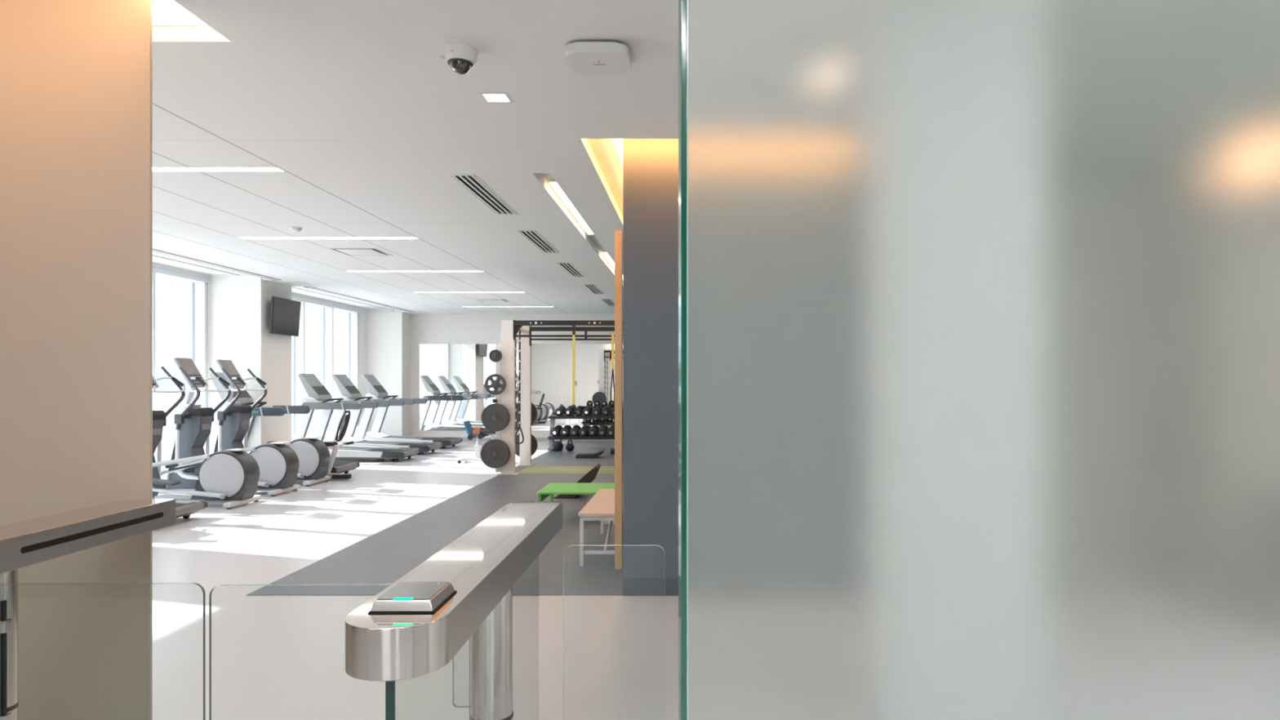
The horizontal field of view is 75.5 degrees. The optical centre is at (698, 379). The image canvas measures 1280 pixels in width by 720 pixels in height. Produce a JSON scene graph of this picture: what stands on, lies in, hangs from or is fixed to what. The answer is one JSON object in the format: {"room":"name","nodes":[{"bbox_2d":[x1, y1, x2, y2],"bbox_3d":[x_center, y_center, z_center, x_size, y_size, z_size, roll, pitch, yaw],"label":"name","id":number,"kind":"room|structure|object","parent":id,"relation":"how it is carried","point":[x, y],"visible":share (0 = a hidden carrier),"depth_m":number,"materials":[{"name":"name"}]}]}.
{"room":"gym entrance","nodes":[
{"label":"gym entrance","id":0,"kind":"room"},
{"bbox_2d":[0,0,152,719],"bbox_3d":[-5.291,-0.099,3.509,5.918,3.198,0.018,0,0,0],"label":"wall","id":1,"kind":"structure","parent":0,"point":[76,75],"depth_m":3.50,"materials":[{"name":"beige paint"}]},
{"bbox_2d":[209,275,291,447],"bbox_3d":[-7.485,-0.100,13.800,0.830,3.200,1.000,0,0,0],"label":"pillar","id":2,"kind":"structure","parent":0,"point":[240,305],"depth_m":13.30,"materials":[{"name":"white paint"}]},
{"bbox_2d":[269,296,301,336],"bbox_3d":[-6.987,-1.060,13.860,0.164,0.610,0.951,0,0,0],"label":"television","id":3,"kind":"object","parent":2,"relation":"attached to","point":[285,313],"visible":1,"depth_m":13.79,"materials":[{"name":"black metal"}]},
{"bbox_2d":[152,262,367,431],"bbox_3d":[-8.075,-0.100,8.200,0.350,3.200,24.800,0,0,0],"label":"wall","id":4,"kind":"structure","parent":0,"point":[362,315],"depth_m":17.05,"materials":[{"name":"white paint"}]},
{"bbox_2d":[152,266,208,457],"bbox_3d":[-7.990,-0.098,10.707,0.220,3.075,5.105,0,0,0],"label":"window","id":5,"kind":"structure","parent":4,"relation":"in","point":[198,283],"depth_m":13.17,"materials":[{"name":"metal"}]},
{"bbox_2d":[291,295,359,439],"bbox_3d":[-7.990,-0.098,16.758,0.220,3.075,4.805,0,0,0],"label":"window","id":6,"kind":"structure","parent":4,"relation":"in","point":[299,342],"depth_m":17.77,"materials":[{"name":"metal"}]},
{"bbox_2d":[152,138,622,308],"bbox_3d":[-1.025,-1.800,8.200,14.450,0.200,24.800,0,0,0],"label":"ceiling","id":7,"kind":"structure","parent":0,"point":[608,153],"depth_m":7.79,"materials":[{"name":"white paint"}]},
{"bbox_2d":[152,0,207,25],"bbox_3d":[-3.200,-1.692,3.720,1.880,0.013,0.400,0,0,0],"label":"light panel","id":8,"kind":"object","parent":7,"relation":"attached to","point":[165,12],"visible":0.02,"depth_m":3.80,"materials":[{"name":"white plastic"}]},
{"bbox_2d":[152,254,239,275],"bbox_3d":[-7.430,-1.694,10.725,0.020,0.012,5.150,0,0,0],"label":"trim","id":9,"kind":"structure","parent":7,"relation":"attached to","point":[153,255],"depth_m":12.10,"materials":[{"name":"white metal"}]},
{"bbox_2d":[291,286,386,309],"bbox_3d":[-7.430,-1.694,16.950,0.020,0.012,5.300,0,0,0],"label":"trim","id":10,"kind":"structure","parent":7,"relation":"attached to","point":[291,286],"depth_m":16.83,"materials":[{"name":"white metal"}]},
{"bbox_2d":[548,178,593,234],"bbox_3d":[-1.232,-1.682,8.200,0.072,0.034,2.480,0,0,0],"label":"recessed light","id":11,"kind":"object","parent":7,"relation":"in","point":[553,184],"visible":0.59,"depth_m":7.81,"materials":[{"name":"white plastic"}]},
{"bbox_2d":[601,250,614,268],"bbox_3d":[-1.232,-1.682,12.800,0.072,0.034,4.040,0,0,0],"label":"recessed light","id":12,"kind":"object","parent":7,"relation":"in","point":[604,252],"visible":0.26,"depth_m":11.27,"materials":[{"name":"white plastic"}]},
{"bbox_2d":[367,311,410,435],"bbox_3d":[-7.485,-0.060,19.910,0.830,3.120,0.580,0,0,0],"label":"pillar","id":13,"kind":"structure","parent":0,"point":[388,333],"depth_m":19.62,"materials":[{"name":"white paint"}]},
{"bbox_2d":[152,0,678,314],"bbox_3d":[-1.025,-1.660,8.200,14.450,0.080,24.800,0,0,0],"label":"ceiling","id":14,"kind":"structure","parent":0,"point":[357,100],"depth_m":5.50,"materials":[{"name":"white paint"}]},
{"bbox_2d":[152,248,281,280],"bbox_3d":[-6.800,-1.614,10.725,0.120,0.012,5.150,0,0,0],"label":"trim","id":15,"kind":"structure","parent":14,"relation":"attached to","point":[153,250],"depth_m":11.50,"materials":[{"name":"white metal"}]},
{"bbox_2d":[152,166,287,172],"bbox_3d":[-4.220,-1.634,6.330,2.040,0.032,0.140,0,0,0],"label":"recessed light","id":16,"kind":"object","parent":14,"relation":"in","point":[155,169],"visible":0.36,"depth_m":6.36,"materials":[{"name":"white plastic"}]},
{"bbox_2d":[152,167,281,170],"bbox_3d":[-4.220,-1.629,6.330,2.040,0.006,0.110,0,0,0],"label":"diffuser","id":17,"kind":"object","parent":16,"relation":"attached to","point":[153,168],"depth_m":6.34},
{"bbox_2d":[289,226,302,232],"bbox_3d":[-4.280,-1.597,8.750,0.120,0.045,0.120,0,0,0],"label":"smoke detector","id":18,"kind":"object","parent":14,"relation":"attached to","point":[296,229],"visible":1,"depth_m":8.71,"materials":[{"name":"white plastic"}]},
{"bbox_2d":[235,236,419,239],"bbox_3d":[-4.220,-1.634,9.400,2.040,0.032,0.140,0,0,0],"label":"recessed light","id":19,"kind":"object","parent":14,"relation":"in","point":[242,237],"visible":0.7,"depth_m":9.43,"materials":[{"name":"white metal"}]},
{"bbox_2d":[242,237,416,238],"bbox_3d":[-4.220,-1.629,9.400,2.040,0.006,0.110,0,0,0],"label":"diffuser","id":20,"kind":"object","parent":19,"relation":"attached to","point":[242,237],"depth_m":9.43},
{"bbox_2d":[303,286,415,312],"bbox_3d":[-6.800,-1.614,16.950,0.120,0.012,5.300,0,0,0],"label":"trim","id":21,"kind":"structure","parent":14,"relation":"attached to","point":[308,287],"depth_m":16.22,"materials":[{"name":"white metal"}]},
{"bbox_2d":[327,248,392,255],"bbox_3d":[-4.270,-1.638,10.400,0.600,0.052,0.600,0,0,0],"label":"ceiling vent","id":22,"kind":"object","parent":14,"relation":"in","point":[347,251],"visible":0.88,"depth_m":10.36,"materials":[{"name":"white metal"}]},
{"bbox_2d":[346,271,484,271],"bbox_3d":[-4.220,-1.634,12.270,2.040,0.032,0.140,0,0,0],"label":"recessed light","id":23,"kind":"object","parent":14,"relation":"in","point":[347,271],"visible":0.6,"depth_m":12.33,"materials":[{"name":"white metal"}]},
{"bbox_2d":[439,43,477,75],"bbox_3d":[-1.173,-1.561,4.040,0.171,0.118,0.166,0,0,0],"label":"security camera","id":24,"kind":"object","parent":14,"relation":"attached to","point":[460,57],"visible":1,"depth_m":3.99,"materials":[{"name":"white plastic"}]},
{"bbox_2d":[415,292,526,293],"bbox_3d":[-4.220,-1.634,15.200,2.040,0.032,0.140,0,0,0],"label":"recessed light","id":25,"kind":"object","parent":14,"relation":"in","point":[415,292],"visible":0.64,"depth_m":15.25,"materials":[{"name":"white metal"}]},
{"bbox_2d":[448,173,518,214],"bbox_3d":[-1.870,-1.635,7.275,0.216,0.038,1.590,0,0,0],"label":"ceiling vent","id":26,"kind":"object","parent":14,"relation":"in","point":[471,183],"visible":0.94,"depth_m":7.17,"materials":[{"name":"white plastic"}]},
{"bbox_2d":[474,298,510,302],"bbox_3d":[-4.200,-1.638,16.800,0.600,0.052,0.600,0,0,0],"label":"ceiling vent","id":27,"kind":"object","parent":14,"relation":"in","point":[478,300],"visible":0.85,"depth_m":16.76,"materials":[{"name":"white plastic"}]},
{"bbox_2d":[479,93,512,102],"bbox_3d":[-1.160,-1.624,4.720,0.156,0.016,0.156,0,0,0],"label":"recessed light","id":28,"kind":"object","parent":14,"relation":"in","point":[487,97],"visible":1,"depth_m":4.73,"materials":[{"name":"white plastic"}]},
{"bbox_2d":[484,94,508,100],"bbox_3d":[-1.160,-1.626,4.720,0.120,0.008,0.120,0,0,0],"label":"diffuser","id":29,"kind":"object","parent":28,"relation":"attached to","point":[486,97],"depth_m":4.73,"materials":[{"name":"white plastic"}]},
{"bbox_2d":[460,306,553,306],"bbox_3d":[-4.220,-1.634,18.200,2.040,0.032,0.140,0,0,0],"label":"recessed light","id":30,"kind":"object","parent":14,"relation":"in","point":[460,306],"visible":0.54,"depth_m":18.13,"materials":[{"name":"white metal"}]},
{"bbox_2d":[515,230,559,253],"bbox_3d":[-1.870,-1.635,9.700,0.216,0.038,1.580,0,0,0],"label":"ceiling vent","id":31,"kind":"object","parent":14,"relation":"in","point":[533,237],"visible":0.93,"depth_m":9.64,"materials":[{"name":"white plastic"}]},
{"bbox_2d":[555,262,586,277],"bbox_3d":[-1.870,-1.635,12.160,0.216,0.038,1.620,0,0,0],"label":"ceiling vent","id":32,"kind":"object","parent":14,"relation":"in","point":[569,268],"visible":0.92,"depth_m":12.16,"materials":[{"name":"white plastic"}]},
{"bbox_2d":[582,284,604,293],"bbox_3d":[-1.870,-1.635,14.725,0.216,0.038,1.590,0,0,0],"label":"ceiling vent","id":33,"kind":"object","parent":14,"relation":"in","point":[593,288],"visible":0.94,"depth_m":14.68,"materials":[{"name":"white plastic"}]},
{"bbox_2d":[564,41,631,75],"bbox_3d":[-0.490,-1.588,4.060,0.304,0.064,0.300,0,0,0],"label":"wireless access point","id":34,"kind":"object","parent":14,"relation":"attached to","point":[584,58],"visible":1,"depth_m":3.99,"materials":[{"name":"white plastic"}]},
{"bbox_2d":[600,298,614,306],"bbox_3d":[-1.870,-1.635,17.275,0.216,0.038,1.690,0,0,0],"label":"ceiling vent","id":35,"kind":"object","parent":14,"relation":"in","point":[609,302],"visible":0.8,"depth_m":17.21,"materials":[{"name":"white plastic"}]},
{"bbox_2d":[152,440,678,719],"bbox_3d":[-1.100,1.597,8.200,14.600,0.207,24.800,0,0,0],"label":"floor","id":36,"kind":"structure","parent":0,"point":[273,657],"depth_m":5.54,"materials":[{"name":"grey tile"}]},
{"bbox_2d":[0,498,204,719],"bbox_3d":[-1.984,1.000,2.590,0.821,1.000,1.740,0,0,-1],"label":"turnstile","id":37,"kind":"object","parent":36,"relation":"on","point":[26,543],"visible":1,"depth_m":2.78,"materials":[{"name":"metal"}]},
{"bbox_2d":[170,498,208,518],"bbox_3d":[-6.475,0.690,8.580,2.210,1.620,0.898,0,0,0],"label":"treadmill","id":38,"kind":"object","parent":36,"relation":"on","point":[184,508],"visible":0.09,"depth_m":8.78,"materials":[{"name":"grey plastic"}]},
{"bbox_2d":[152,366,262,509],"bbox_3d":[-6.299,0.603,9.880,1.942,1.793,0.730,0,0,0],"label":"elliptical trainer","id":39,"kind":"object","parent":36,"relation":"on","point":[231,477],"visible":0.61,"depth_m":9.73,"materials":[{"name":"plastic"}]},
{"bbox_2d":[155,357,300,496],"bbox_3d":[-6.329,0.603,10.930,1.942,1.793,0.730,0,0,0],"label":"elliptical trainer","id":40,"kind":"object","parent":36,"relation":"on","point":[187,430],"visible":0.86,"depth_m":10.80,"materials":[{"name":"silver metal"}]},
{"bbox_2d":[203,359,330,486],"bbox_3d":[-6.359,0.603,11.930,1.942,1.793,0.730,0,0,0],"label":"elliptical trainer","id":41,"kind":"object","parent":36,"relation":"on","point":[230,424],"visible":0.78,"depth_m":11.80,"materials":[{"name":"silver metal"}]},
{"bbox_2d":[208,372,359,473],"bbox_3d":[-6.575,0.690,12.859,2.210,1.620,0.900,0,0,0],"label":"treadmill","id":42,"kind":"object","parent":36,"relation":"on","point":[245,398],"visible":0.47,"depth_m":12.78,"materials":[{"name":"silver metal"}]},
{"bbox_2d":[266,410,354,479],"bbox_3d":[-5.885,0.968,12.350,1.330,1.025,0.522,0,0,0],"label":"bike","id":43,"kind":"object","parent":36,"relation":"on","point":[334,445],"visible":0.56,"depth_m":12.31,"materials":[{"name":"silver metal"}]},
{"bbox_2d":[292,373,420,462],"bbox_3d":[-6.475,0.690,15.450,2.210,1.620,0.898,0,0,0],"label":"treadmill","id":44,"kind":"object","parent":36,"relation":"on","point":[318,397],"visible":0.82,"depth_m":15.18,"materials":[{"name":"grey plastic"}]},
{"bbox_2d":[323,373,442,454],"bbox_3d":[-6.475,0.690,16.850,2.210,1.620,0.898,0,0,0],"label":"treadmill","id":45,"kind":"object","parent":36,"relation":"on","point":[349,393],"visible":0.62,"depth_m":16.63,"materials":[{"name":"grey metal"}]},
{"bbox_2d":[323,435,365,445],"bbox_3d":[-7.270,1.300,16.850,0.620,0.260,0.840,0,0,0],"label":"hood","id":46,"kind":"object","parent":45,"relation":"attached to","point":[329,438],"depth_m":16.59,"materials":[{"name":"white plastic"}]},
{"bbox_2d":[208,501,562,719],"bbox_3d":[-1.043,0.986,2.519,0.991,1.028,1.740,0,0,-1],"label":"turnstile","id":47,"kind":"object","parent":36,"relation":"on","point":[418,624],"visible":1,"depth_m":2.10,"materials":[{"name":"metal"}]},
{"bbox_2d":[353,374,462,448],"bbox_3d":[-6.475,0.690,18.300,2.210,1.620,0.898,0,0,0],"label":"treadmill","id":48,"kind":"object","parent":36,"relation":"on","point":[375,389],"visible":0.71,"depth_m":18.03,"materials":[{"name":"silver metal"}]},
{"bbox_2d":[353,431,391,439],"bbox_3d":[-7.270,1.300,18.300,0.620,0.260,0.840,0,0,0],"label":"hood","id":49,"kind":"object","parent":48,"relation":"attached to","point":[364,435],"depth_m":17.89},
{"bbox_2d":[457,420,495,463],"bbox_3d":[-3.955,1.122,15.000,0.770,0.755,0.440,0,0,0],"label":"weight bench","id":50,"kind":"object","parent":36,"relation":"on","point":[479,433],"visible":0.75,"depth_m":14.95,"materials":[{"name":"white metal"}]},
{"bbox_2d":[492,320,614,475],"bbox_3d":[-1.970,0.274,13.835,2.600,2.452,1.890,0,0,0],"label":"rig","id":51,"kind":"object","parent":36,"relation":"on","point":[505,367],"visible":0.68,"depth_m":13.08,"materials":[{"name":"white metal"}]},
{"bbox_2d":[480,439,510,468],"bbox_3d":[-3.200,1.160,12.957,0.456,0.456,0.081,0,0,0],"label":"weight plate","id":52,"kind":"object","parent":51,"relation":"attached to","point":[502,450],"visible":1,"depth_m":12.93,"materials":[{"name":"metal"}]},
{"bbox_2d":[480,403,510,431],"bbox_3d":[-3.195,0.590,12.947,0.444,0.444,0.061,0,0,0],"label":"weight plate","id":53,"kind":"object","parent":51,"relation":"attached to","point":[500,411],"visible":1,"depth_m":12.93,"materials":[{"name":"metal"}]},
{"bbox_2d":[484,373,506,395],"bbox_3d":[-3.195,0.070,12.947,0.330,0.330,0.046,0,0,0],"label":"weight plate","id":54,"kind":"object","parent":51,"relation":"attached to","point":[500,377],"visible":1,"depth_m":12.93,"materials":[{"name":"metal"}]},
{"bbox_2d":[488,349,502,362],"bbox_3d":[-3.195,-0.380,12.947,0.200,0.200,0.041,0,0,0],"label":"weight plate","id":55,"kind":"object","parent":51,"relation":"on","point":[498,353],"visible":1,"depth_m":12.94,"materials":[{"name":"metal"}]},
{"bbox_2d":[515,329,524,444],"bbox_3d":[-2.974,0.117,13.650,0.158,1.894,0.024,0,0,0],"label":"chain","id":56,"kind":"object","parent":51,"relation":"hanging from","point":[519,340],"visible":0.84,"depth_m":13.64,"materials":[{"name":"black metal"}]},
{"bbox_2d":[515,433,537,457],"bbox_3d":[-3.100,1.160,14.677,0.450,0.450,0.061,0,0,0],"label":"weight plate","id":57,"kind":"object","parent":51,"relation":"attached to","point":[534,442],"visible":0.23,"depth_m":14.66,"materials":[{"name":"metal"}]},
{"bbox_2d":[516,402,537,424],"bbox_3d":[-3.100,0.590,14.677,0.444,0.444,0.061,0,0,0],"label":"weight plate","id":58,"kind":"object","parent":51,"relation":"attached to","point":[534,411],"visible":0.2,"depth_m":14.66,"materials":[{"name":"metal"}]},
{"bbox_2d":[568,334,578,413],"bbox_3d":[-1.985,-0.096,13.095,0.153,1.261,0.061,0,0,0],"label":"trainer","id":59,"kind":"object","parent":51,"relation":"hanging from","point":[573,406],"visible":1,"depth_m":13.08,"materials":[{"name":"yellow fabric"}]},
{"bbox_2d":[608,334,614,418],"bbox_3d":[-1.365,-0.056,13.095,0.153,1.341,0.061,0,0,0],"label":"trainer","id":60,"kind":"object","parent":51,"relation":"hanging from","point":[612,335],"visible":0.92,"depth_m":13.08,"materials":[{"name":"yellow fabric"}]},
{"bbox_2d":[551,436,563,451],"bbox_3d":[-2.980,1.343,17.350,0.260,0.307,0.260,0,0,-20],"label":"kettlebell","id":61,"kind":"object","parent":36,"relation":"on","point":[556,446],"visible":1,"depth_m":17.27,"materials":[{"name":"black metal"}]},
{"bbox_2d":[565,439,573,450],"bbox_3d":[-2.720,1.377,17.400,0.180,0.239,0.180,0,0,30],"label":"kettlebell","id":62,"kind":"object","parent":36,"relation":"on","point":[569,446],"visible":1,"depth_m":17.34,"materials":[{"name":"black metal"}]},
{"bbox_2d":[537,482,614,501],"bbox_3d":[-1.113,1.333,9.000,1.146,0.325,0.800,0,0,0],"label":"bench","id":63,"kind":"object","parent":36,"relation":"on","point":[552,489],"visible":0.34,"depth_m":8.90,"materials":[{"name":"green paint"}]},
{"bbox_2d":[553,463,600,498],"bbox_3d":[-1.560,1.296,10.600,0.560,0.400,0.420,0,0,0],"label":"board","id":64,"kind":"object","parent":36,"relation":"on","point":[588,477],"visible":0.71,"depth_m":10.39,"materials":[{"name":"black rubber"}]},
{"bbox_2d":[547,412,614,450],"bbox_3d":[-2.200,1.103,17.710,2.000,0.785,0.620,0,0,0],"label":"dumbbell rack","id":65,"kind":"object","parent":36,"relation":"on","point":[553,416],"visible":0.42,"depth_m":17.60,"materials":[{"name":"black metal"}]},
{"bbox_2d":[550,425,562,436],"bbox_3d":[-3.045,1.091,17.680,0.190,0.241,0.359,0,0,8],"label":"dumbbell","id":66,"kind":"object","parent":65,"relation":"on","point":[555,432],"visible":0.9,"depth_m":17.53,"materials":[{"name":"black rubber"}]},
{"bbox_2d":[555,405,565,416],"bbox_3d":[-2.985,0.668,17.800,0.176,0.221,0.318,0,0,8],"label":"dumbbell","id":67,"kind":"object","parent":65,"relation":"on","point":[559,411],"visible":0.95,"depth_m":17.66,"materials":[{"name":"black rubber"}]},
{"bbox_2d":[560,425,572,436],"bbox_3d":[-2.846,1.091,17.680,0.190,0.241,0.359,0,0,6],"label":"dumbbell","id":68,"kind":"object","parent":65,"relation":"on","point":[565,431],"visible":0.95,"depth_m":17.53,"materials":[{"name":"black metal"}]},
{"bbox_2d":[564,405,573,416],"bbox_3d":[-2.786,0.668,17.800,0.176,0.221,0.318,0,0,6],"label":"dumbbell","id":69,"kind":"object","parent":65,"relation":"on","point":[566,411],"visible":0.56,"depth_m":17.66,"materials":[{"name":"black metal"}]},
{"bbox_2d":[569,425,581,436],"bbox_3d":[-2.647,1.091,17.680,0.190,0.241,0.359,0,0,4],"label":"dumbbell","id":70,"kind":"object","parent":65,"relation":"on","point":[574,432],"visible":0.95,"depth_m":17.52,"materials":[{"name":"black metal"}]},
{"bbox_2d":[573,405,583,416],"bbox_3d":[-2.587,0.668,17.800,0.176,0.221,0.318,0,0,4],"label":"dumbbell","id":71,"kind":"object","parent":65,"relation":"on","point":[580,408],"visible":0.73,"depth_m":17.67,"materials":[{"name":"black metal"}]},
{"bbox_2d":[547,433,614,439],"bbox_3d":[-2.200,1.201,17.690,2.000,0.120,0.420,0,0,0],"label":"shelf","id":72,"kind":"object","parent":65,"relation":"attached to","point":[568,437],"depth_m":17.48,"materials":[{"name":"black metal"}]},
{"bbox_2d":[548,412,613,418],"bbox_3d":[-2.200,0.771,17.810,2.000,0.120,0.420,0,0,0],"label":"shelf","id":73,"kind":"object","parent":65,"relation":"attached to","point":[553,415],"depth_m":17.60,"materials":[{"name":"black metal"}]},
{"bbox_2d":[578,425,590,436],"bbox_3d":[-2.448,1.091,17.680,0.190,0.241,0.359,0,0,8],"label":"dumbbell","id":74,"kind":"object","parent":65,"relation":"on","point":[583,432],"visible":0.93,"depth_m":17.53,"materials":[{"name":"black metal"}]},
{"bbox_2d":[582,405,593,416],"bbox_3d":[-2.388,0.668,17.800,0.176,0.221,0.318,0,0,8],"label":"dumbbell","id":75,"kind":"object","parent":65,"relation":"on","point":[587,411],"visible":0.95,"depth_m":17.66,"materials":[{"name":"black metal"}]},
{"bbox_2d":[587,425,599,436],"bbox_3d":[-2.249,1.091,17.680,0.190,0.241,0.359,0,0,6],"label":"dumbbell","id":76,"kind":"object","parent":65,"relation":"on","point":[593,431],"visible":0.96,"depth_m":17.52,"materials":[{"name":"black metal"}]},
{"bbox_2d":[591,405,602,416],"bbox_3d":[-2.189,0.668,17.800,0.176,0.221,0.318,0,0,6],"label":"dumbbell","id":77,"kind":"object","parent":65,"relation":"on","point":[597,411],"visible":0.97,"depth_m":17.66,"materials":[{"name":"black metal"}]},
{"bbox_2d":[597,425,608,436],"bbox_3d":[-2.050,1.091,17.680,0.190,0.241,0.359,0,0,4],"label":"dumbbell","id":78,"kind":"object","parent":65,"relation":"on","point":[602,432],"visible":0.94,"depth_m":17.52,"materials":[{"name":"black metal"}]},
{"bbox_2d":[601,405,610,416],"bbox_3d":[-1.990,0.668,17.800,0.176,0.221,0.318,0,0,4],"label":"dumbbell","id":79,"kind":"object","parent":65,"relation":"on","point":[606,411],"visible":0.97,"depth_m":17.66,"materials":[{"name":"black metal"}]},
{"bbox_2d":[606,425,614,436],"bbox_3d":[-1.851,1.091,17.680,0.190,0.241,0.359,0,0,8],"label":"dumbbell","id":80,"kind":"object","parent":65,"relation":"on","point":[611,431],"visible":0.68,"depth_m":17.52,"materials":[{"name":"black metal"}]},
{"bbox_2d":[575,449,604,457],"bbox_3d":[-2.095,1.431,15.900,0.530,0.130,0.350,0,0,0],"label":"pad","id":81,"kind":"object","parent":36,"relation":"on","point":[597,454],"visible":1,"depth_m":15.73,"materials":[{"name":"black rubber"}]},
{"bbox_2d":[577,488,614,566],"bbox_3d":[-0.752,1.280,7.310,0.424,0.432,1.480,0,0,0],"label":"bench","id":82,"kind":"object","parent":36,"relation":"on","point":[601,507],"visible":0.48,"depth_m":6.67,"materials":[{"name":"beige wood"}]},
{"bbox_2d":[610,448,614,453],"bbox_3d":[-1.720,1.440,16.600,0.100,0.110,0.110,0,0,0],"label":"weight","id":83,"kind":"object","parent":36,"relation":"on","point":[612,451],"visible":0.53,"depth_m":16.55,"materials":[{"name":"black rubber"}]},
{"bbox_2d":[563,545,664,719],"bbox_3d":[-0.267,1.011,2.600,0.320,0.978,0.050,0,0,0],"label":"glass barrier","id":84,"kind":"object","parent":36,"relation":"on","point":[569,545],"visible":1,"depth_m":2.60,"materials":[{"name":"glass"}]},
{"bbox_2d":[614,230,622,569],"bbox_3d":[-0.634,0.158,6.530,0.058,2.676,0.060,0,0,0],"label":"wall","id":85,"kind":"structure","parent":36,"relation":"on","point":[618,233],"depth_m":6.50,"materials":[{"name":"brown wood"}]},
{"bbox_2d":[678,0,1279,719],"bbox_3d":[0.743,-0.059,1.457,1.620,3.119,0.055,0,0,-18],"label":"glass pane","id":86,"kind":"object","parent":36,"relation":"on","point":[979,300],"visible":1,"depth_m":1.36,"materials":[{"name":"glass"}]},
{"bbox_2d":[410,314,614,437],"bbox_3d":[-4.325,-0.100,20.300,7.850,3.200,0.200,0,0,0],"label":"wall","id":87,"kind":"structure","parent":0,"point":[425,329],"depth_m":20.20,"materials":[{"name":"white paint"}]},
{"bbox_2d":[419,344,501,430],"bbox_3d":[-5.700,0.180,20.194,2.280,2.120,0.012,0,0,0],"label":"wall mirror","id":88,"kind":"object","parent":87,"relation":"attached to","point":[453,377],"visible":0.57,"depth_m":20.19,"materials":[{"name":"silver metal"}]},
{"bbox_2d":[461,437,614,440],"bbox_3d":[-3.798,1.455,20.194,6.544,0.090,0.012,0,0,0],"label":"baseboard","id":89,"kind":"structure","parent":87,"relation":"attached to","point":[463,438],"depth_m":20.19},
{"bbox_2d":[516,344,614,430],"bbox_3d":[-2.550,0.180,20.194,3.900,2.120,0.012,0,0,0],"label":"wall mirror","id":90,"kind":"object","parent":87,"relation":"attached to","point":[551,364],"visible":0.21,"depth_m":20.19,"materials":[{"name":"silver metal"}]},
{"bbox_2d":[622,138,678,578],"bbox_3d":[0.397,-0.100,13.165,1.846,3.199,14.870,0,0,0],"label":"wall","id":91,"kind":"structure","parent":0,"point":[650,166],"depth_m":5.73,"materials":[{"name":"grey paint"}]},
{"bbox_2d":[622,578,678,595],"bbox_3d":[0.397,1.442,5.726,1.846,0.115,0.008,0,0,0],"label":"baseboard","id":92,"kind":"structure","parent":91,"relation":"attached to","point":[631,587],"depth_m":5.72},
{"label":"outside","id":93,"kind":"structure","parent":0,"visible":0},
{"bbox_2d":[155,386,343,453],"bbox_3d":[-84.200,1.925,70.000,151.600,0.350,260.000,0,0,0],"label":"ground","id":94,"kind":"structure","parent":93,"point":[162,403],"depth_m":50.43,"materials":[{"name":"white"}]},
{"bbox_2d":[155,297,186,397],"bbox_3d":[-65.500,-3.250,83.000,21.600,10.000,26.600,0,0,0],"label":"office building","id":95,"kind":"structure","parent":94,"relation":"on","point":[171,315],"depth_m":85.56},
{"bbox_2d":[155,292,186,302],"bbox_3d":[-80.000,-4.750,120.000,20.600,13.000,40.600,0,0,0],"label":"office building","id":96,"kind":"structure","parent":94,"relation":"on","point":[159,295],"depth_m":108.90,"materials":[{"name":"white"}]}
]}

